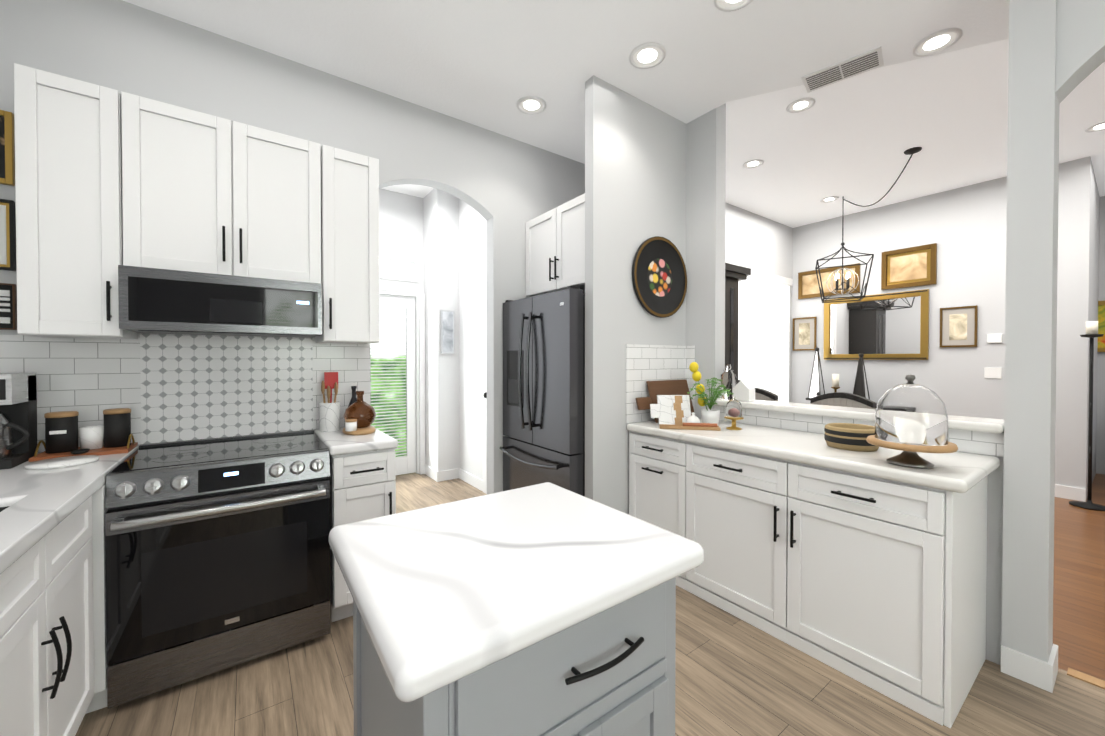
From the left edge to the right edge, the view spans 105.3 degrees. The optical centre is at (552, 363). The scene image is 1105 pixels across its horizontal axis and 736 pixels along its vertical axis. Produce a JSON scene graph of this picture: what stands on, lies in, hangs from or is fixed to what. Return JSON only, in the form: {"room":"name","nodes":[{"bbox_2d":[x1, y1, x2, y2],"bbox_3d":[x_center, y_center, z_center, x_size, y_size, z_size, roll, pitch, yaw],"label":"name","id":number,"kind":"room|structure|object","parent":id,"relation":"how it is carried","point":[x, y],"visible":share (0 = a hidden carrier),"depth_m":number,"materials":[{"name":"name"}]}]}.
{"room":"kitchen","nodes":[
{"label":"kitchen","id":0,"kind":"room"},
{"bbox_2d":[0,0,792,494],"bbox_3d":[0.371,-0.325,3.980,7.880,3.270,0.120,0,1,-36],"label":"wall","id":1,"kind":"structure","parent":0,"point":[506,188],"depth_m":2.67,"materials":[{"name":"grey paint"}]},
{"bbox_2d":[0,110,14,185],"bbox_3d":[-2.501,-0.957,1.812,0.235,0.320,0.024,0,1,-36],"label":"picture","id":2,"kind":"object","parent":1,"relation":"attached to","point":[7,161],"visible":1,"depth_m":1.86,"materials":[{"name":"gold metal"}]},
{"bbox_2d":[0,199,15,270],"bbox_3d":[-2.501,-0.572,1.817,0.235,0.310,0.024,0,1,-36],"label":"picture","id":3,"kind":"object","parent":1,"relation":"attached to","point":[7,237],"visible":1,"depth_m":1.87,"materials":[{"name":"black"}]},
{"bbox_2d":[0,283,16,329],"bbox_3d":[-2.501,-0.254,1.820,0.235,0.205,0.024,0,1,-36],"label":"coffee sign","id":4,"kind":"object","parent":1,"relation":"attached to","point":[12,316],"visible":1,"depth_m":1.88,"materials":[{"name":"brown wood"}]},
{"bbox_2d":[14,63,137,339],"bbox_3d":[-2.101,-0.659,1.880,0.298,1.077,0.379,0,1,-36],"label":"upper cabinet","id":5,"kind":"object","parent":1,"relation":"attached to","point":[68,194],"visible":0.98,"depth_m":1.76,"materials":[{"name":"white wood"}]},
{"bbox_2d":[0,333,370,452],"bbox_3d":[-1.899,0.129,2.268,1.730,0.600,0.009,0,1,-36],"label":"backsplash","id":6,"kind":"structure","parent":1,"relation":"attached to","point":[170,387],"depth_m":2.24,"materials":[{"name":"tile"}]},
{"bbox_2d":[121,91,320,283],"bbox_3d":[-1.663,-0.816,2.195,0.776,0.770,0.379,0,1,-36],"label":"upper cabinet","id":7,"kind":"object","parent":1,"relation":"attached to","point":[204,193],"visible":0.81,"depth_m":2.04,"materials":[{"name":"white wood"}]},
{"bbox_2d":[118,265,321,337],"bbox_3d":[-1.650,-0.286,2.176,0.760,0.272,0.440,0,1,-36],"label":"microwave","id":8,"kind":"object","parent":7,"relation":"attached to","point":[157,301],"visible":1,"depth_m":1.97,"materials":[{"name":"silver metal"}]},
{"bbox_2d":[315,145,379,343],"bbox_3d":[-1.224,-0.666,2.513,0.298,1.077,0.379,0,1,-36],"label":"upper cabinet","id":9,"kind":"object","parent":1,"relation":"attached to","point":[350,242],"visible":1,"depth_m":2.39,"materials":[{"name":"white wood"}]},
{"bbox_2d":[526,193,584,296],"bbox_3d":[0.348,-0.858,3.347,0.869,0.610,0.860,0,1,-36],"label":"upper cabinet","id":10,"kind":"object","parent":1,"relation":"attached to","point":[555,249],"visible":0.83,"depth_m":3.10,"materials":[{"name":"white wood"}]},
{"bbox_2d":[738,277,788,401],"bbox_3d":[2.877,0.081,5.714,1.350,2.420,0.003,0,1,-36],"label":"window","id":11,"kind":"structure","parent":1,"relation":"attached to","point":[763,354],"depth_m":5.71,"materials":[{"name":"white glass"}]},
{"bbox_2d":[738,269,792,345],"bbox_3d":[2.874,0.031,5.701,1.510,2.520,0.019,0,1,-36],"label":"trim","id":12,"kind":"structure","parent":1,"relation":"attached to","point":[770,277],"depth_m":5.70,"materials":[{"name":"white"}]},
{"bbox_2d":[379,188,485,479],"bbox_3d":[-1.488,-0.325,3.959,1.920,3.270,2.020,0,1,-36],"label":"wall","id":13,"kind":"structure","parent":0,"point":[439,235],"depth_m":4.73,"materials":[{"name":"white paint"}]},
{"bbox_2d":[370,310,406,455],"bbox_3d":[-1.958,0.227,4.771,0.600,1.668,0.026,0,1,-36],"label":"door blinds","id":14,"kind":"object","parent":13,"relation":"attached to","point":[390,383],"visible":0.56,"depth_m":4.85,"materials":[{"name":"white plastic"}]},
{"bbox_2d":[370,255,424,474],"bbox_3d":[-1.951,0.042,4.732,1.010,2.520,0.130,0,1,-36],"label":"door frame","id":15,"kind":"structure","parent":13,"relation":"attached to","point":[412,460],"depth_m":4.94,"materials":[{"name":"white wood"}]},
{"bbox_2d":[440,310,453,352],"bbox_3d":[-1.173,-0.358,4.712,0.153,0.480,0.024,0,1,-36],"label":"framed picture","id":16,"kind":"object","parent":13,"relation":"attached to","point":[447,331],"visible":1,"depth_m":4.70,"materials":[{"name":"silver metal"}]},
{"bbox_2d":[425,464,482,490],"bbox_3d":[-0.881,1.251,4.340,0.270,0.110,1.900,0,1,-36],"label":"baseboard","id":17,"kind":"structure","parent":13,"relation":"attached to","point":[456,473],"depth_m":4.70,"materials":[{"name":"white wood"}]},
{"bbox_2d":[481,273,486,493],"bbox_3d":[-0.493,0.200,3.951,0.080,2.220,0.835,0,1,-36],"label":"interior door","id":18,"kind":"structure","parent":13,"relation":"in","point":[484,354],"depth_m":4.25,"materials":[{"name":"white wood"}]},
{"bbox_2d":[122,0,1008,163],"bbox_3d":[1.253,-1.862,1.406,6.320,0.140,5.300,0,1,-36],"label":"ceiling","id":19,"kind":"structure","parent":0,"point":[487,64],"depth_m":2.36,"materials":[{"name":"white paint"}]},
{"bbox_2d":[516,96,545,114],"bbox_3d":[-0.147,-1.804,2.944,0.210,0.009,0.210,0,1,-36],"label":"recessed light","id":20,"kind":"object","parent":19,"relation":"in","point":[536,105],"visible":1,"depth_m":2.94,"materials":[{"name":"white plastic"}]},
{"bbox_2d":[629,42,665,68],"bbox_3d":[0.555,-1.799,2.465,0.210,0.009,0.210,0,1,-36],"label":"recessed light","id":21,"kind":"object","parent":19,"relation":"in","point":[647,57],"visible":1,"depth_m":2.46,"materials":[{"name":"white plastic"}]},
{"bbox_2d":[714,0,752,11],"bbox_3d":[0.893,-1.794,2.042,0.210,0.009,0.210,0,1,-36],"label":"recessed light","id":22,"kind":"object","parent":19,"relation":"in","point":[728,5],"visible":1,"depth_m":2.11,"materials":[{"name":"white plastic"}]},
{"bbox_2d":[801,46,883,92],"bbox_3d":[1.779,-1.800,2.595,0.398,0.008,0.200,1,1,41],"label":"ceiling vent","id":23,"kind":"object","parent":19,"relation":"in","point":[867,61],"visible":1,"depth_m":2.58,"materials":[{"name":"white metal"}]},
{"bbox_2d":[912,28,962,56],"bbox_3d":[2.151,-1.798,2.362,0.210,0.009,0.210,0,1,-36],"label":"recessed light","id":24,"kind":"object","parent":19,"relation":"in","point":[937,44],"visible":1,"depth_m":2.36,"materials":[{"name":"white plastic"}]},
{"bbox_2d":[75,472,1104,735],"bbox_3d":[-0.217,1.357,1.675,4.210,0.056,7.400,0,1,-36],"label":"floor","id":25,"kind":"structure","parent":0,"point":[735,676],"depth_m":1.69,"materials":[{"name":"beige wood"}]},
{"bbox_2d":[0,496,93,735],"bbox_3d":[-1.675,0.906,0.990,0.630,0.874,0.940,0,1,-36],"label":"base cabinet","id":26,"kind":"object","parent":25,"relation":"on","point":[46,644],"visible":0.96,"depth_m":1.18,"materials":[{"name":"white wood"}]},
{"bbox_2d":[0,445,138,573],"bbox_3d":[-1.300,0.448,0.485,0.658,0.049,3.591,0,1,-36],"label":"countertop","id":27,"kind":"structure","parent":26,"relation":"on","point":[42,503],"depth_m":1.33,"materials":[{"name":"stone"}]},
{"bbox_2d":[0,372,36,469],"bbox_3d":[-2.255,0.224,1.697,0.229,0.370,0.242,0,1,-36],"label":"coffee maker","id":28,"kind":"object","parent":27,"relation":"on","point":[18,418],"visible":0.96,"depth_m":1.73,"materials":[{"name":"black plastic"}]},
{"bbox_2d":[24,455,98,469],"bbox_3d":[-2.008,0.403,1.730,0.200,0.012,0.200,0,1,-36],"label":"trivet","id":29,"kind":"object","parent":27,"relation":"on","point":[60,462],"visible":1,"depth_m":1.70,"materials":[{"name":"white ceramic"}]},
{"bbox_2d":[29,434,137,461],"bbox_3d":[-2.122,0.370,1.925,0.295,0.074,0.210,0,1,-36],"label":"wood tray","id":30,"kind":"object","parent":27,"relation":"on","point":[44,455],"visible":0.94,"depth_m":1.87,"materials":[{"name":"brown wood"}]},
{"bbox_2d":[44,411,78,453],"bbox_3d":[-2.197,0.303,1.888,0.100,0.175,0.100,0,1,-36],"label":"coffee canister","id":31,"kind":"object","parent":30,"relation":"on","point":[67,421],"visible":0.94,"depth_m":1.86,"materials":[{"name":"black ceramic"}]},
{"bbox_2d":[49,430,65,434],"bbox_3d":[-2.168,0.300,1.847,0.050,0.015,0.002,0,1,-36],"label":"label","id":32,"kind":"object","parent":31,"relation":"attached to","point":[58,432],"visible":1,"depth_m":1.85,"materials":[{"name":"white paper"}]},
{"bbox_2d":[70,448,89,454],"bbox_3d":[-2.084,0.387,1.860,0.055,0.008,0.110,0,1,-36],"label":"spoon rest","id":33,"kind":"object","parent":30,"relation":"on","point":[78,451],"visible":0.92,"depth_m":1.86,"materials":[{"name":"black"}]},
{"bbox_2d":[79,425,103,449],"bbox_3d":[-2.130,0.340,1.950,0.080,0.100,0.080,0,1,-36],"label":"cup","id":34,"kind":"object","parent":30,"relation":"on","point":[91,437],"visible":0.88,"depth_m":1.93,"materials":[{"name":"white ceramic"}]},
{"bbox_2d":[103,408,130,447],"bbox_3d":[-2.070,0.302,2.005,0.094,0.175,0.094,0,1,-36],"label":"canister","id":35,"kind":"object","parent":30,"relation":"on","point":[117,427],"visible":1,"depth_m":1.97,"materials":[{"name":"black ceramic"}]},
{"bbox_2d":[85,483,107,713],"bbox_3d":[-1.920,0.896,1.842,0.078,0.874,0.670,0,1,-36],"label":"cabinet filler","id":36,"kind":"object","parent":25,"relation":"on","point":[99,698],"visible":0.19,"depth_m":1.59,"materials":[{"name":"white wood"}]},
{"bbox_2d":[105,430,330,708],"bbox_3d":[-1.548,0.868,2.047,0.760,0.924,0.753,0,1,-36],"label":"range","id":37,"kind":"object","parent":25,"relation":"on","point":[217,551],"visible":1,"depth_m":1.78,"materials":[{"name":"black metal"}]},
{"bbox_2d":[329,448,395,621],"bbox_3d":[-1.134,0.890,2.416,0.305,0.874,0.659,0,1,-36],"label":"base cabinet","id":38,"kind":"object","parent":25,"relation":"on","point":[362,486],"visible":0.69,"depth_m":2.16,"materials":[{"name":"white wood"}]},
{"bbox_2d":[314,425,397,455],"bbox_3d":[-1.143,0.426,2.419,0.331,0.049,0.636,0,1,-36],"label":"countertop","id":39,"kind":"structure","parent":38,"relation":"on","point":[339,442],"depth_m":2.23,"materials":[{"name":"stone"}]},
{"bbox_2d":[318,372,339,431],"bbox_3d":[-1.339,0.225,2.531,0.116,0.350,0.123,0,1,-36],"label":"utensil crock","id":40,"kind":"object","parent":39,"relation":"on","point":[329,415],"visible":1,"depth_m":2.50,"materials":[{"name":"stone"}]},
{"bbox_2d":[348,386,356,406],"bbox_3d":[-1.247,0.269,2.647,0.070,0.260,0.070,0,1,-36],"label":"bottle","id":41,"kind":"object","parent":39,"relation":"on","point":[353,398],"visible":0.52,"depth_m":2.63,"materials":[{"name":"black glass"}]},
{"bbox_2d":[342,426,375,434],"bbox_3d":[-1.138,0.389,2.481,0.176,0.022,0.253,0,1,-36],"label":"board","id":42,"kind":"object","parent":39,"relation":"on","point":[366,430],"visible":0.69,"depth_m":2.40,"materials":[{"name":"brown wood"}]},
{"bbox_2d":[345,419,356,430],"bbox_3d":[-1.145,0.347,2.395,0.062,0.062,0.062,0,1,-36],"label":"candle jar","id":43,"kind":"object","parent":42,"relation":"on","point":[350,424],"visible":0.96,"depth_m":2.37,"materials":[{"name":"white ceramic"}]},
{"bbox_2d":[344,391,375,427],"bbox_3d":[-1.152,0.269,2.525,0.180,0.215,0.180,0,1,-36],"label":"decanter","id":44,"kind":"object","parent":42,"relation":"on","point":[361,411],"visible":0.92,"depth_m":2.47,"materials":[{"name":"brown glass"}]},
{"bbox_2d":[353,577,675,735],"bbox_3d":[-0.093,0.905,1.007,0.595,0.874,0.581,0,1,-36],"label":"kitchen island","id":45,"kind":"object","parent":25,"relation":"on","point":[609,672],"visible":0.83,"depth_m":0.82,"materials":[{"name":"grey wood"}]},
{"bbox_2d":[329,482,703,702],"bbox_3d":[-0.108,0.440,1.023,0.695,0.055,0.630,0,1,-36],"label":"island countertop","id":46,"kind":"structure","parent":45,"relation":"on","point":[445,594],"depth_m":0.85,"materials":[{"name":"stone"}]},
{"bbox_2d":[500,286,584,496],"bbox_3d":[0.184,0.401,3.236,0.992,1.805,0.860,0,1,-36],"label":"fridge","id":47,"kind":"object","parent":25,"relation":"on","point":[544,387],"visible":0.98,"depth_m":2.87,"materials":[{"name":"black metal"}]},
{"bbox_2d":[629,431,672,532],"bbox_3d":[0.908,0.886,2.807,0.625,0.874,0.530,0,1,-36],"label":"base cabinet","id":48,"kind":"object","parent":25,"relation":"on","point":[650,456],"depth_m":2.67,"materials":[{"name":"white wood"}]},
{"bbox_2d":[627,418,999,492],"bbox_3d":[1.230,0.427,2.335,0.641,0.049,1.649,0,1,-36],"label":"countertop","id":49,"kind":"structure","parent":48,"relation":"on","point":[959,472],"depth_m":1.92,"materials":[{"name":"stone"}]},
{"bbox_2d":[636,379,694,422],"bbox_3d":[0.789,0.256,2.952,0.570,0.278,0.099,0,1,-36],"label":"paddle board","id":50,"kind":"object","parent":49,"relation":"on","point":[668,387],"visible":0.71,"depth_m":2.95,"materials":[{"name":"brown wood"}]},
{"bbox_2d":[650,395,690,425],"bbox_3d":[0.770,0.301,2.753,0.260,0.192,0.071,0,1,-1],"label":"board","id":51,"kind":"object","parent":49,"relation":"on","point":[671,409],"visible":0.9,"depth_m":2.75,"materials":[{"name":"white wood"}]},
{"bbox_2d":[659,422,720,430],"bbox_3d":[0.839,0.380,2.586,0.355,0.038,0.060,0,1,11],"label":"wood tray","id":52,"kind":"object","parent":49,"relation":"on","point":[701,426],"visible":1,"depth_m":2.56,"materials":[{"name":"brown wood"}]},
{"bbox_2d":[686,412,699,422],"bbox_3d":[0.891,0.352,2.667,0.090,0.093,0.090,0,1,-36],"label":"jar","id":53,"kind":"object","parent":52,"relation":"on","point":[693,418],"visible":0.6,"depth_m":2.64,"materials":[{"name":"white ceramic"}]},
{"bbox_2d":[687,362,733,424],"bbox_3d":[1.012,0.192,2.740,0.326,0.411,0.254,0,1,-36],"label":"potted plant","id":54,"kind":"object","parent":49,"relation":"on","point":[709,415],"visible":0.96,"depth_m":2.71,"materials":[{"name":"green plant"}]},
{"bbox_2d":[724,396,743,429],"bbox_3d":[1.115,0.299,2.590,0.110,0.200,0.110,0,1,-36],"label":"glass cloche","id":55,"kind":"object","parent":49,"relation":"on","point":[733,409],"visible":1,"depth_m":2.56,"materials":[{"name":"clear glass"}]},
{"bbox_2d":[824,423,878,451],"bbox_3d":[1.457,0.353,2.052,0.225,0.103,0.225,0,1,-36],"label":"woven basket","id":56,"kind":"object","parent":49,"relation":"on","point":[848,436],"visible":0.85,"depth_m":1.98,"materials":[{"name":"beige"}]},
{"bbox_2d":[866,435,957,468],"bbox_3d":[1.457,0.361,1.719,0.286,0.096,0.286,0,1,-36],"label":"cake stand","id":57,"kind":"object","parent":49,"relation":"on","point":[909,456],"visible":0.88,"depth_m":1.66,"materials":[{"name":"brown wood"}]},
{"bbox_2d":[874,374,948,445],"bbox_3d":[1.457,0.177,1.717,0.230,0.269,0.230,0,1,-36],"label":"dome","id":58,"kind":"object","parent":57,"relation":"on","point":[910,412],"visible":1,"depth_m":1.64,"materials":[{"name":"clear glass"}]},
{"bbox_2d":[673,439,987,727],"bbox_3d":[1.348,0.892,2.198,0.625,0.874,1.198,0,1,-36],"label":"base cabinet","id":59,"kind":"object","parent":25,"relation":"on","point":[877,584],"depth_m":1.81,"materials":[{"name":"white wood"}]},
{"bbox_2d":[585,75,685,514],"bbox_3d":[0.609,-0.314,2.956,0.930,3.270,0.080,0,1,-36],"label":"wall","id":60,"kind":"structure","parent":0,"point":[635,173],"depth_m":2.78,"materials":[{"name":"grey paint"}]},
{"bbox_2d":[626,344,691,422],"bbox_3d":[0.756,0.131,3.005,0.640,0.530,0.020,0,1,-36],"label":"backsplash","id":61,"kind":"structure","parent":60,"relation":"attached to","point":[644,363],"depth_m":2.94,"materials":[{"name":"tile"}]},
{"bbox_2d":[632,236,686,317],"bbox_3d":[0.768,-0.614,2.998,0.570,0.570,0.030,0,1,-36],"label":"tray","id":62,"kind":"object","parent":60,"relation":"attached to","point":[659,276],"visible":0.96,"depth_m":3.00,"materials":[{"name":"black"}]},
{"bbox_2d":[382,39,1104,227],"bbox_3d":[2.237,-1.979,3.408,10.260,0.050,7.400,0,1,-36],"label":"ceiling","id":63,"kind":"structure","parent":0,"point":[852,139],"depth_m":3.64,"materials":[{"name":"white paint"}]},
{"bbox_2d":[742,159,763,168],"bbox_3d":[1.965,-1.957,4.130,0.190,0.009,0.190,0,1,-36],"label":"recessed light","id":64,"kind":"object","parent":63,"relation":"in","point":[751,164],"visible":1,"depth_m":4.13,"materials":[{"name":"white"}]},
{"bbox_2d":[786,97,815,112],"bbox_3d":[1.871,-1.946,3.178,0.190,0.009,0.190,0,1,-36],"label":"recessed light","id":65,"kind":"object","parent":63,"relation":"in","point":[798,106],"visible":1,"depth_m":3.18,"materials":[{"name":"white plastic"}]},
{"bbox_2d":[820,196,838,202],"bbox_3d":[3.314,-1.967,5.047,0.190,0.009,0.190,0,1,-36],"label":"recessed light","id":66,"kind":"object","parent":63,"relation":"in","point":[829,199],"visible":0.98,"depth_m":5.05,"materials":[{"name":"white"}]},
{"bbox_2d":[842,147,921,241],"bbox_3d":[3.355,-1.679,4.374,0.807,0.570,0.892,0,1,-36],"label":"pendant cord","id":67,"kind":"object","parent":63,"relation":"hanging from","point":[912,151],"visible":1,"depth_m":4.09,"materials":[{"name":"black metal"}]},
{"bbox_2d":[815,242,873,302],"bbox_3d":[3.420,-1.094,4.970,0.534,0.678,0.534,0,1,30],"label":"pendant lantern","id":68,"kind":"object","parent":67,"relation":"hanging from","point":[848,274],"visible":1,"depth_m":4.94,"materials":[{"name":"black metal"}]},
{"bbox_2d":[1085,122,1104,132],"bbox_3d":[4.521,-1.950,3.460,0.190,0.009,0.190,0,1,-36],"label":"recessed light","id":69,"kind":"object","parent":63,"relation":"in","point":[1099,127],"visible":1,"depth_m":3.49,"materials":[{"name":"white plastic"}]},
{"bbox_2d":[686,0,1104,664],"bbox_3d":[2.010,-0.302,1.895,0.140,3.270,5.180,0,1,-36],"label":"wall","id":70,"kind":"structure","parent":0,"point":[705,213],"depth_m":3.01,"materials":[{"name":"grey paint"}]},
{"bbox_2d":[712,399,1003,432],"bbox_3d":[1.626,0.276,2.463,0.245,0.042,1.416,0,1,-36],"label":"countertop","id":71,"kind":"structure","parent":70,"relation":"on","point":[988,425],"depth_m":2.33,"materials":[{"name":"stone"}]},
{"bbox_2d":[721,364,735,399],"bbox_3d":[1.243,0.125,2.980,0.100,0.245,0.100,0,1,-36],"label":"apothecary jar","id":72,"kind":"object","parent":71,"relation":"on","point":[728,376],"visible":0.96,"depth_m":2.94,"materials":[{"name":"clear glass"}]},
{"bbox_2d":[732,380,754,400],"bbox_3d":[1.310,0.181,2.887,0.080,0.135,0.120,0,1,-36],"label":"decor","id":73,"kind":"object","parent":71,"relation":"on","point":[743,390],"visible":0.94,"depth_m":2.85,"materials":[{"name":"white ceramic"}]},
{"bbox_2d":[714,405,1003,456],"bbox_3d":[1.568,0.350,2.422,0.008,0.103,1.420,0,1,-36],"label":"backsplash","id":74,"kind":"structure","parent":70,"relation":"attached to","point":[985,443],"depth_m":2.43,"materials":[{"name":"tile"}]},
{"bbox_2d":[792,156,1090,498],"bbox_3d":[4.302,-0.338,5.162,0.120,3.270,2.800,0,1,-36],"label":"wall","id":75,"kind":"structure","parent":0,"point":[964,228],"depth_m":4.66,"materials":[{"name":"grey paint"}]},
{"bbox_2d":[793,317,816,350],"bbox_3d":[3.595,-0.427,6.016,0.024,0.470,0.309,0,1,-36],"label":"framed picture","id":76,"kind":"object","parent":75,"relation":"attached to","point":[804,332],"visible":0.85,"depth_m":6.01,"materials":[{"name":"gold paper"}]},
{"bbox_2d":[798,263,859,298],"bbox_3d":[3.765,-1.120,5.768,0.029,0.380,0.751,0,1,-36],"label":"framed picture","id":77,"kind":"object","parent":75,"relation":"attached to","point":[808,286],"visible":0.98,"depth_m":5.80,"materials":[{"name":"gold metal"}]},
{"bbox_2d":[824,289,928,359],"bbox_3d":[4.059,-0.465,5.354,0.044,0.820,1.097,0,1,-36],"label":"mirror","id":78,"kind":"object","parent":75,"relation":"attached to","point":[891,326],"visible":0.9,"depth_m":5.29,"materials":[{"name":"gold metal"}]},
{"bbox_2d":[881,243,936,289],"bbox_3d":[4.271,-1.157,5.062,0.034,0.470,0.516,0,1,-36],"label":"framed picture","id":79,"kind":"object","parent":75,"relation":"attached to","point":[910,267],"visible":0.98,"depth_m":5.04,"materials":[{"name":"gold metal"}]},
{"bbox_2d":[939,305,977,346],"bbox_3d":[4.535,-0.413,4.712,0.024,0.450,0.306,0,1,-36],"label":"framed picture","id":80,"kind":"object","parent":75,"relation":"attached to","point":[958,326],"visible":1,"depth_m":4.70,"materials":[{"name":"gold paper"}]},
{"bbox_2d":[984,368,1001,378],"bbox_3d":[4.702,0.097,4.501,0.007,0.115,0.128,0,1,-36],"label":"light switch","id":81,"kind":"object","parent":75,"relation":"attached to","point":[993,372],"depth_m":4.49,"materials":[{"name":"white plastic"}]},
{"bbox_2d":[987,334,1001,342],"bbox_3d":[4.703,-0.273,4.485,0.019,0.095,0.108,0,1,-36],"label":"light switch","id":82,"kind":"object","parent":75,"relation":"attached to","point":[991,338],"depth_m":4.48,"materials":[{"name":"white plastic"}]},
{"bbox_2d":[1002,0,1059,662],"bbox_3d":[2.065,-0.301,1.817,0.180,3.270,0.130,0,1,-36],"label":"column","id":83,"kind":"structure","parent":0,"point":[1030,345],"depth_m":1.76,"materials":[{"name":"grey paint"}]},
{"bbox_2d":[1001,484,1085,692],"bbox_3d":[1.925,1.256,3.413,5.800,0.120,2.885,0,1,-36],"label":"baseboard","id":84,"kind":"structure","parent":83,"relation":"attached to","point":[1036,672],"depth_m":1.78,"materials":[{"name":"white wood"}]},
{"bbox_2d":[1053,473,1104,680],"bbox_3d":[3.932,1.327,4.667,6.080,0.050,7.400,0,1,-36],"label":"floor","id":85,"kind":"structure","parent":0,"point":[1079,595],"depth_m":2.52,"materials":[{"name":"brown wood"}]},
{"bbox_2d":[725,263,750,384],"bbox_3d":[1.762,0.133,4.611,0.630,2.340,0.488,0,1,-36],"label":"china cabinet","id":86,"kind":"object","parent":85,"relation":"on","point":[735,275],"visible":0.15,"depth_m":4.52,"materials":[{"name":"black wood"}]},
{"bbox_2d":[754,387,777,400],"bbox_3d":[1.984,0.761,3.934,0.490,1.100,0.460,0,1,-36],"label":"dining chair","id":87,"kind":"object","parent":85,"relation":"on","point":[763,394],"visible":0.17,"depth_m":3.69,"materials":[{"name":"black wood"}]},
{"bbox_2d":[810,392,875,408],"bbox_3d":[2.393,0.767,3.366,0.490,1.100,0.460,0,1,-36],"label":"dining chair","id":88,"kind":"object","parent":85,"relation":"on","point":[842,399],"visible":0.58,"depth_m":3.20,"materials":[{"name":"black wood"}]},
{"bbox_2d":[1069,321,1104,510],"bbox_3d":[4.927,0.461,3.858,0.240,1.700,0.240,0,1,-36],"label":"candle stand","id":89,"kind":"object","parent":85,"relation":"on","point":[1091,330],"visible":1,"depth_m":3.85,"materials":[{"name":"black metal"}]},
{"bbox_3d":[3.870,0.896,5.295,0.400,0.800,1.000,0,1,-36],"label":"console","id":90,"kind":"object","parent":85,"relation":"on","visible":0},
{"bbox_2d":[806,348,824,399],"bbox_3d":[3.574,0.134,5.697,0.195,0.713,0.195,0,1,-36],"label":"obelisk","id":91,"kind":"object","parent":90,"relation":"on","point":[816,387],"visible":0.83,"depth_m":5.67,"materials":[{"name":"white wood"}]},
{"bbox_2d":[831,374,839,392],"bbox_3d":[3.705,0.312,5.517,0.100,0.360,0.100,0,1,-36],"label":"pillar candle","id":92,"kind":"object","parent":90,"relation":"on","point":[835,382],"visible":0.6,"depth_m":5.48,"materials":[{"name":"white wax"}]},
{"bbox_2d":[853,353,869,399],"bbox_3d":[3.870,0.178,5.287,0.182,0.633,0.182,0,1,-36],"label":"obelisk","id":93,"kind":"object","parent":90,"relation":"on","point":[860,386],"visible":0.75,"depth_m":5.26,"materials":[{"name":"black metal"}]},
{"bbox_2d":[1087,161,1099,490],"bbox_3d":[5.775,-0.332,4.572,1.580,3.270,0.120,0,1,-36],"label":"wall","id":94,"kind":"structure","parent":0,"point":[1094,255],"depth_m":4.57,"materials":[{"name":"grey paint"}]},
{"bbox_2d":[1096,196,1104,474],"bbox_3d":[7.135,-0.327,4.122,0.100,3.270,2.800,0,1,-36],"label":"wall","id":95,"kind":"structure","parent":0,"point":[1100,450],"depth_m":4.96,"materials":[{"name":"grey paint"}]},
{"bbox_2d":[1097,301,1104,351],"bbox_3d":[6.488,-0.440,4.897,0.039,0.600,0.335,0,1,-36],"label":"framed picture","id":96,"kind":"object","parent":95,"relation":"attached to","point":[1101,324],"depth_m":4.95,"materials":[{"name":"gold metal"}]},
{"label":"outside","id":97,"kind":"structure","parent":0,"visible":0},
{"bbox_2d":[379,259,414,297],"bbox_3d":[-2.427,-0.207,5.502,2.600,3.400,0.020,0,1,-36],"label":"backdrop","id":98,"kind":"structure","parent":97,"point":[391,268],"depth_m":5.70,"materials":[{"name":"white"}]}
]}

